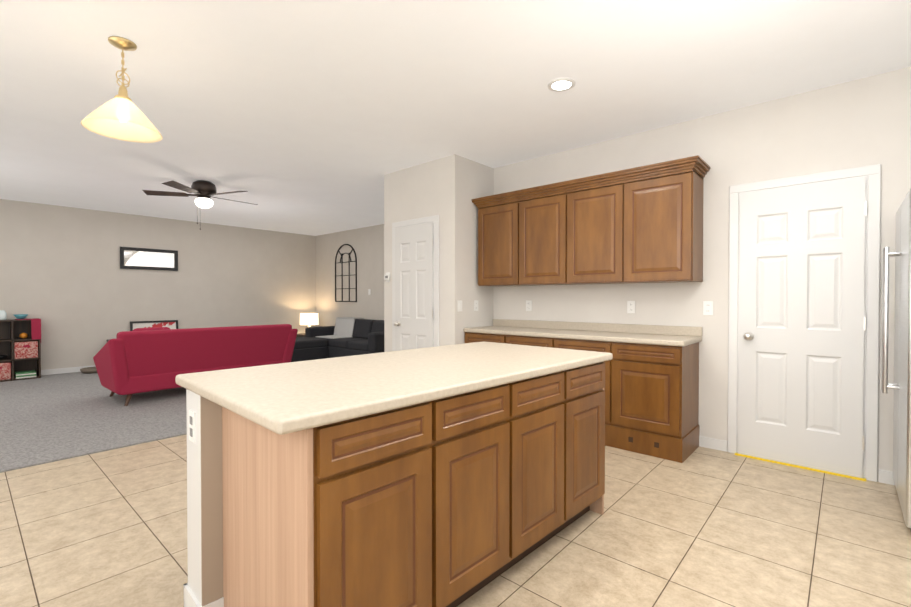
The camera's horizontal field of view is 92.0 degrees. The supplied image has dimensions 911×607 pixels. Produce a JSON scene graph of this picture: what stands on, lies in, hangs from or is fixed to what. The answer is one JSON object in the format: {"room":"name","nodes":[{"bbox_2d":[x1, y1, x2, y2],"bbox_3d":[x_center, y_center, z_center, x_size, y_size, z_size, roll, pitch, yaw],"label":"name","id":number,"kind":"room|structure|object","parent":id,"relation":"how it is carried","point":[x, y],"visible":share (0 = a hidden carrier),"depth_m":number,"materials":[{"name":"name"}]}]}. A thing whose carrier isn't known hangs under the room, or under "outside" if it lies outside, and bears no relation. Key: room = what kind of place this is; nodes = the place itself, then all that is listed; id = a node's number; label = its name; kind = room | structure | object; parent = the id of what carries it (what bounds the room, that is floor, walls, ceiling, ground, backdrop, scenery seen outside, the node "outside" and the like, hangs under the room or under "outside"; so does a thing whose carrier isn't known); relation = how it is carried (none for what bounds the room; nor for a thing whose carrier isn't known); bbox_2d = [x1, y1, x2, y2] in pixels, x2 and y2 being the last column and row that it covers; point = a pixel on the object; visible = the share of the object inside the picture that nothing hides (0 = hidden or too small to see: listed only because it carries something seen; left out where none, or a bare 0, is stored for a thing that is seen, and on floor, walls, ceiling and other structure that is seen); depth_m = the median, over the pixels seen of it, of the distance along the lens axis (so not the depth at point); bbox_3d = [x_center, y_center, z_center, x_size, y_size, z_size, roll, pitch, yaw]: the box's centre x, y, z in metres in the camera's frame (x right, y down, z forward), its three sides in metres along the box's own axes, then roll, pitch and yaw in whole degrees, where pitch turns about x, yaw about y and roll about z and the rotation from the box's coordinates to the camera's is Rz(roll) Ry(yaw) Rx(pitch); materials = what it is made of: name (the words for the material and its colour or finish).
{"room":"kitchen","nodes":[
{"label":"kitchen","id":0,"kind":"room"},
{"bbox_2d":[0,199,315,369],"bbox_3d":[-6.402,-0.213,7.048,0.153,2.700,9.420,1,1,42],"label":"wall","id":1,"kind":"structure","parent":0,"point":[73,287],"depth_m":7.76,"materials":[{"name":"paint"}]},
{"bbox_2d":[41,365,95,374],"bbox_3d":[-6.395,1.089,6.997,0.012,0.097,9.270,1,1,42],"label":"baseboard","id":2,"kind":"structure","parent":1,"relation":"attached to","point":[71,369],"depth_m":7.07,"materials":[{"name":"white wood"}]},
{"bbox_2d":[0,358,325,472],"bbox_3d":[-4.580,1.201,5.365,5.135,0.112,9.540,1,1,42],"label":"floor carpet","id":3,"kind":"object","parent":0,"point":[44,419],"visible":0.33,"depth_m":4.42,"materials":[{"name":"grey carpet"}]},
{"bbox_2d":[0,310,40,381],"bbox_3d":[-6.686,0.597,6.425,0.306,1.071,0.896,1,1,42],"label":"shelf unit","id":4,"kind":"object","parent":3,"relation":"on","point":[20,347],"visible":1,"depth_m":6.58,"materials":[{"name":"brown wood"}]},
{"bbox_2d":[80,367,97,373],"bbox_3d":[-5.897,1.087,7.190,0.380,0.070,0.380,1,1,42],"label":"basket","id":5,"kind":"object","parent":3,"relation":"on","point":[88,370],"visible":0.54,"depth_m":7.04,"materials":[{"name":"brown wicker"}]},
{"bbox_2d":[130,320,177,330],"bbox_3d":[-5.432,0.713,7.964,0.120,0.800,0.740,1,1,42],"label":"picture frame","id":6,"kind":"object","parent":3,"relation":"on","point":[171,324],"visible":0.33,"depth_m":7.98,"materials":[{"name":"black"}]},
{"bbox_2d":[93,324,297,405],"bbox_3d":[-3.339,0.718,5.855,0.912,0.855,2.198,1,1,42],"label":"sofa","id":7,"kind":"object","parent":3,"relation":"on","point":[129,364],"visible":0.9,"depth_m":5.29,"materials":[{"name":"red fabric"}]},
{"bbox_2d":[296,333,304,336],"bbox_3d":[-3.294,0.887,9.905,0.520,0.408,0.520,1,1,42],"label":"end table","id":8,"kind":"object","parent":3,"relation":"on","point":[301,335],"visible":0.15,"depth_m":9.72,"materials":[{"name":"brown wood"}]},
{"bbox_2d":[300,313,318,326],"bbox_3d":[-3.294,0.452,9.900,0.410,0.460,0.410,1,1,42],"label":"table lamp","id":9,"kind":"object","parent":8,"relation":"on","point":[308,319],"visible":0.81,"depth_m":9.74,"materials":[{"name":"beige fabric"}]},
{"bbox_2d":[291,317,383,361],"bbox_3d":[-2.193,0.705,8.281,2.280,0.810,1.700,1,1,42],"label":"sofa","id":10,"kind":"object","parent":3,"relation":"on","point":[347,336],"visible":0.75,"depth_m":8.32,"materials":[{"name":"black"}]},
{"bbox_2d":[316,224,383,326],"bbox_3d":[-1.310,-0.233,8.744,5.270,2.700,0.120,1,1,42],"label":"wall","id":11,"kind":"structure","parent":0,"point":[366,244],"depth_m":9.49,"materials":[{"name":"paint"}]},
{"bbox_2d":[335,244,356,301],"bbox_3d":[-2.405,-0.668,9.615,0.800,1.270,0.019,1,1,42],"label":"wall decor","id":12,"kind":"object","parent":11,"relation":"in","point":[342,262],"depth_m":9.53,"materials":[{"name":"black metal"}]},
{"bbox_2d":[384,154,493,351],"bbox_3d":[0.347,-0.198,5.785,1.140,2.700,2.340,1,1,42],"label":"wall","id":13,"kind":"structure","parent":0,"point":[447,189],"depth_m":4.71,"materials":[{"name":"paint"}]},
{"bbox_2d":[384,272,389,281],"bbox_3d":[-0.813,-0.312,5.231,0.090,0.115,0.024,1,1,42],"label":"thermostat","id":14,"kind":"object","parent":13,"relation":"attached to","point":[387,277],"visible":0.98,"depth_m":5.22,"materials":[{"name":"white plastic"}]},
{"bbox_2d":[392,215,438,350],"bbox_3d":[-0.487,0.110,4.891,0.753,2.104,0.106,1,1,42],"label":"closet door","id":15,"kind":"structure","parent":13,"relation":"in","point":[415,283],"depth_m":4.88,"materials":[{"name":"white paint"}]},
{"bbox_2d":[458,300,461,311],"bbox_3d":[0.048,0.026,4.582,0.011,0.115,0.072,1,1,42],"label":"light switch","id":16,"kind":"object","parent":13,"relation":"attached to","point":[459,305],"visible":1,"depth_m":4.58,"materials":[{"name":"white plastic"}]},
{"bbox_2d":[474,300,477,310],"bbox_3d":[0.226,0.023,4.784,0.008,0.115,0.072,1,1,42],"label":"light switch","id":17,"kind":"object","parent":13,"relation":"attached to","point":[475,305],"visible":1,"depth_m":4.78,"materials":[{"name":"white plastic"}]},
{"bbox_2d":[0,434,910,606],"bbox_3d":[-0.533,1.249,1.767,5.695,0.100,9.540,1,1,42],"label":"floor","id":18,"kind":"structure","parent":0,"point":[699,526],"depth_m":2.22,"materials":[{"name":"beige tile"}]},
{"bbox_2d":[183,365,604,606],"bbox_3d":[-0.096,0.760,2.125,0.957,0.870,1.901,1,1,42],"label":"kitchen island","id":19,"kind":"object","parent":18,"relation":"on","point":[455,475],"depth_m":1.56,"materials":[{"name":"brown wood"}]},
{"bbox_2d":[175,341,612,444],"bbox_3d":[-0.122,0.304,2.132,1.046,0.042,1.960,1,1,42],"label":"island countertop","id":20,"kind":"structure","parent":19,"relation":"on","point":[300,402],"depth_m":1.64,"materials":[{"name":"beige stone"}]},
{"bbox_2d":[464,331,507,343],"bbox_3d":[0.463,0.733,4.659,0.537,0.864,0.520,1,1,42],"label":"base cabinet","id":21,"kind":"object","parent":18,"relation":"on","point":[469,338],"depth_m":4.46,"materials":[{"name":"brown wood"}]},
{"bbox_2d":[508,335,555,347],"bbox_3d":[0.853,0.737,4.312,0.547,0.864,0.520,1,1,42],"label":"base cabinet","id":22,"kind":"object","parent":18,"relation":"on","point":[512,339],"depth_m":4.10,"materials":[{"name":"brown wood"}]},
{"bbox_2d":[556,339,611,446],"bbox_3d":[1.246,0.741,3.963,0.546,0.864,0.520,1,1,42],"label":"base cabinet","id":23,"kind":"object","parent":18,"relation":"on","point":[576,344],"depth_m":3.62,"materials":[{"name":"brown wood"}]},
{"bbox_2d":[612,343,699,462],"bbox_3d":[1.636,0.745,3.616,0.537,0.864,0.520,1,1,42],"label":"base cabinet","id":24,"kind":"object","parent":18,"relation":"on","point":[651,388],"depth_m":3.41,"materials":[{"name":"brown wood"}]},
{"bbox_2d":[464,327,701,346],"bbox_3d":[1.054,0.285,4.118,2.132,0.043,0.536,1,1,42],"label":"countertop","id":25,"kind":"structure","parent":24,"relation":"on","point":[536,332],"depth_m":3.80,"materials":[{"name":"beige stone"}]},
{"bbox_2d":[881,189,910,529],"bbox_3d":[2.846,0.303,2.297,0.882,1.780,0.840,1,1,42],"label":"fridge","id":26,"kind":"object","parent":18,"relation":"on","point":[901,385],"visible":1,"depth_m":2.47,"materials":[{"name":"grey metal"}]},
{"bbox_2d":[0,0,910,235],"bbox_3d":[-2.452,-1.571,3.440,10.830,0.100,9.540,1,1,42],"label":"ceiling","id":27,"kind":"structure","parent":0,"point":[313,117],"depth_m":3.00,"materials":[{"name":"paint"}]},
{"bbox_2d":[81,36,162,142],"bbox_3d":[-1.929,-1.254,2.550,0.380,0.511,0.380,1,1,42],"label":"pendant light","id":28,"kind":"object","parent":27,"relation":"hanging from","point":[121,116],"visible":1,"depth_m":2.54,"materials":[{"name":"beige glass"}]},
{"bbox_2d":[142,180,256,229],"bbox_3d":[-3.178,-1.236,5.625,1.295,0.618,1.249,1,1,42],"label":"ceiling fan","id":29,"kind":"object","parent":27,"relation":"hanging from","point":[203,191],"visible":1,"depth_m":5.49,"materials":[{"name":"brown metal"}]},
{"bbox_2d":[548,78,575,91],"bbox_3d":[0.734,-1.511,3.044,0.190,0.008,0.190,1,1,42],"label":"recessed light","id":30,"kind":"object","parent":27,"relation":"in","point":[560,84],"visible":1,"depth_m":3.04,"materials":[{"name":"white plastic"}]},
{"bbox_2d":[493,67,910,481],"bbox_3d":[2.599,-0.180,4.224,4.300,2.700,1.680,1,1,42],"label":"wall","id":31,"kind":"structure","parent":0,"point":[866,121],"depth_m":3.51,"materials":[{"name":"paint"}]},
{"bbox_2d":[476,195,523,285],"bbox_3d":[0.570,-0.627,4.668,0.592,0.873,0.340,1,1,42],"label":"upper cabinet","id":32,"kind":"object","parent":31,"relation":"attached to","point":[500,221],"depth_m":4.53,"materials":[{"name":"brown wood"}]},
{"bbox_2d":[526,300,531,310],"bbox_3d":[0.784,0.024,4.708,0.072,0.115,0.008,1,1,42],"label":"electrical outlet","id":33,"kind":"object","parent":31,"relation":"attached to","point":[528,305],"visible":1,"depth_m":4.70,"materials":[{"name":"white plastic"}]},
{"bbox_2d":[524,187,575,285],"bbox_3d":[0.936,-0.623,4.342,0.660,0.873,0.340,1,1,42],"label":"upper cabinet","id":34,"kind":"object","parent":31,"relation":"attached to","point":[549,216],"depth_m":4.16,"materials":[{"name":"brown wood"}]},
{"bbox_2d":[492,319,701,334],"bbox_3d":[1.225,0.223,4.310,2.132,0.077,0.021,1,1,42],"label":"backsplash","id":35,"kind":"structure","parent":31,"relation":"attached to","point":[644,329],"depth_m":4.14,"materials":[{"name":"beige stone"}]},
{"bbox_2d":[572,175,631,284],"bbox_3d":[1.328,-0.619,3.994,0.660,0.873,0.340,1,1,42],"label":"upper cabinet","id":36,"kind":"object","parent":31,"relation":"attached to","point":[602,233],"depth_m":3.81,"materials":[{"name":"brown wood"}]},
{"bbox_2d":[627,301,634,313],"bbox_3d":[1.594,0.033,3.988,0.072,0.115,0.008,1,1,42],"label":"electrical outlet","id":37,"kind":"object","parent":31,"relation":"attached to","point":[630,306],"visible":1,"depth_m":3.98,"materials":[{"name":"white plastic"}]},
{"bbox_2d":[632,163,703,282],"bbox_3d":[1.694,-0.615,3.669,0.591,0.873,0.340,1,1,42],"label":"upper cabinet","id":38,"kind":"object","parent":31,"relation":"attached to","point":[642,224],"depth_m":3.48,"materials":[{"name":"brown wood"}]},
{"bbox_2d":[703,301,712,314],"bbox_3d":[2.056,0.038,3.578,0.072,0.115,0.008,1,1,42],"label":"electrical outlet","id":39,"kind":"object","parent":31,"relation":"attached to","point":[707,307],"visible":1,"depth_m":3.58,"materials":[{"name":"white plastic"}]},
{"bbox_2d":[728,164,880,481],"bbox_3d":[2.453,0.131,3.160,0.858,2.104,0.106,1,1,42],"label":"pantry door","id":40,"kind":"structure","parent":31,"relation":"in","point":[803,323],"depth_m":3.14,"materials":[{"name":"white paint"}]},
{"bbox_2d":[879,469,894,484],"bbox_3d":[3.183,1.147,2.589,0.995,0.085,0.012,1,1,42],"label":"baseboard","id":41,"kind":"structure","parent":31,"relation":"attached to","point":[885,476],"depth_m":2.89,"materials":[{"name":"white wood"}]}
]}

